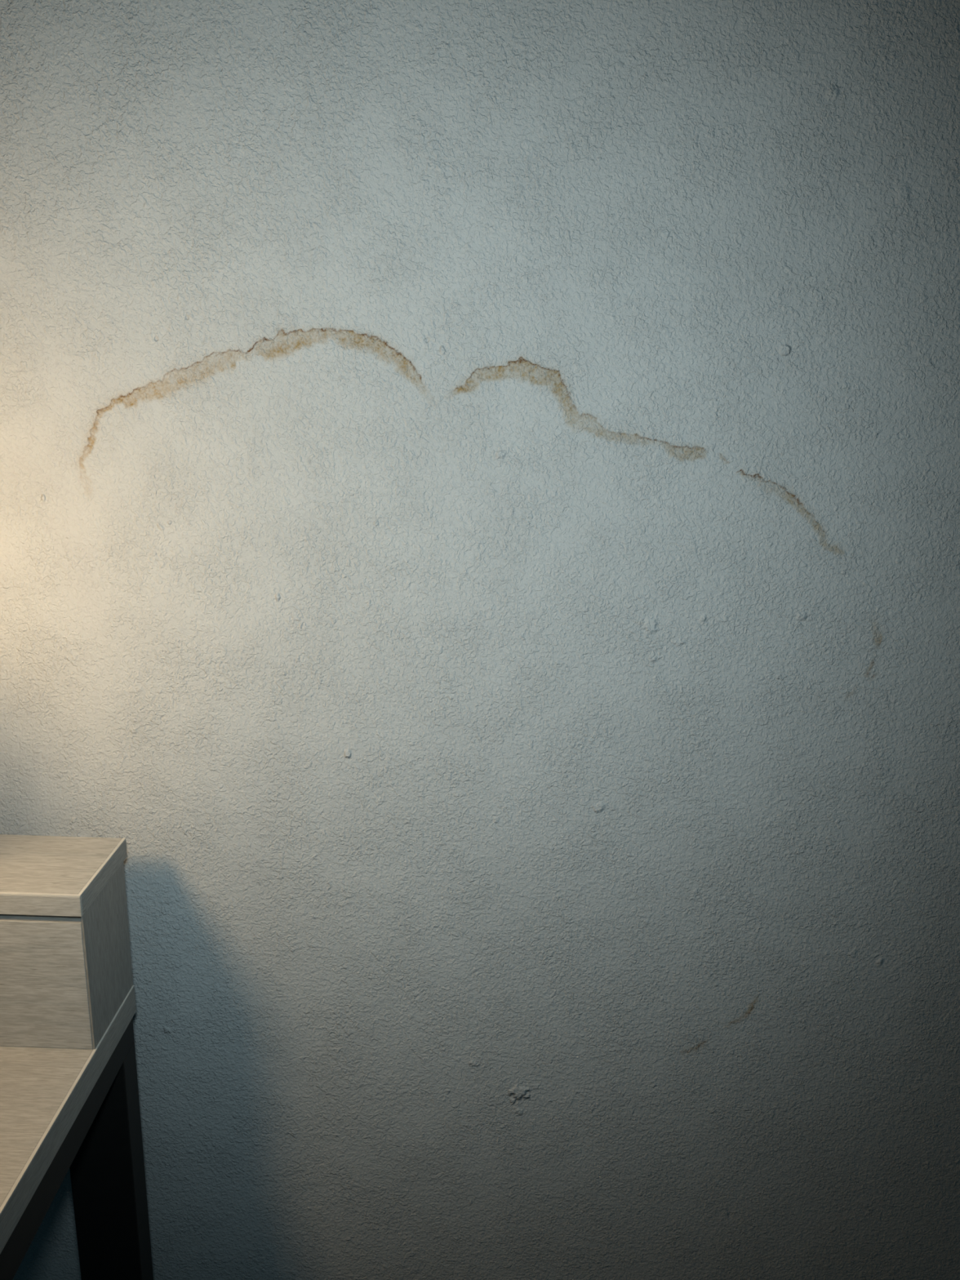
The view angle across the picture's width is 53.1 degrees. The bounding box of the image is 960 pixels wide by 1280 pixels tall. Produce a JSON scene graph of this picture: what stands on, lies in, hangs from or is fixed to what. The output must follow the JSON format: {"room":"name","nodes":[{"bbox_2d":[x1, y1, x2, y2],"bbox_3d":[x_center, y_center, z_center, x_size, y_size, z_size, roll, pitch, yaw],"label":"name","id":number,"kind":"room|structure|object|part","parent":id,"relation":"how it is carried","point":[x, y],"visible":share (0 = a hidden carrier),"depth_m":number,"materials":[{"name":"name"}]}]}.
{"room":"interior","nodes":[
{"label":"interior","id":0,"kind":"room"},
{"bbox_2d":[0,0,959,1279],"bbox_3d":[-0.091,-0.131,1.023,4.200,2.500,0.120,2,16,0],"label":"wall","id":1,"kind":"structure","parent":0,"point":[479,480],"depth_m":0.99,"materials":[{"name":"paint"}]},
{"bbox_3d":[-0.141,1.391,0.304,4.200,0.050,2.320,2,16,0],"label":"floor","id":2,"kind":"structure","parent":0,"visible":0},
{"bbox_2d":[0,834,153,1279],"bbox_3d":[-0.987,0.714,0.839,1.200,0.921,0.610,2,16,0],"label":"desk","id":3,"kind":"object","parent":2,"relation":"on","point":[69,1092],"visible":1,"depth_m":0.93,"materials":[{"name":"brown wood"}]},
{"bbox_2d":[0,914,93,1048],"bbox_3d":[-0.926,0.316,0.934,1.096,0.140,0.014,2,16,0],"label":"drawer","id":4,"kind":"object","parent":3,"relation":"attached to","point":[46,960],"depth_m":0.92,"materials":[{"name":"brown wood"}]},
{"bbox_2d":[0,834,122,894],"bbox_3d":[-0.924,0.216,0.958,1.098,0.022,0.113,2,16,0],"label":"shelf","id":5,"kind":"object","parent":3,"relation":"attached to","point":[30,864],"depth_m":0.96,"materials":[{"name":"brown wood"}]},
{"bbox_3d":[-0.416,0.509,0.775,0.070,0.052,0.571,2,16,0],"label":"frame rail","id":6,"kind":"part","parent":3,"relation":"part of","materials":[{"name":"beige wood"}]},
{"bbox_2d":[80,862,133,1048],"bbox_3d":[-0.383,0.316,0.974,0.016,0.148,0.104,2,16,0],"label":"panel","id":7,"kind":"object","parent":3,"relation":"attached to","point":[106,969],"depth_m":0.96,"materials":[{"name":"grey wood"}]},
{"bbox_3d":[-0.422,0.772,1.127,0.070,0.687,0.034,2,16,0],"label":"leg","id":8,"kind":"part","parent":3,"relation":"part of","materials":[{"name":"black metal"}]}
]}

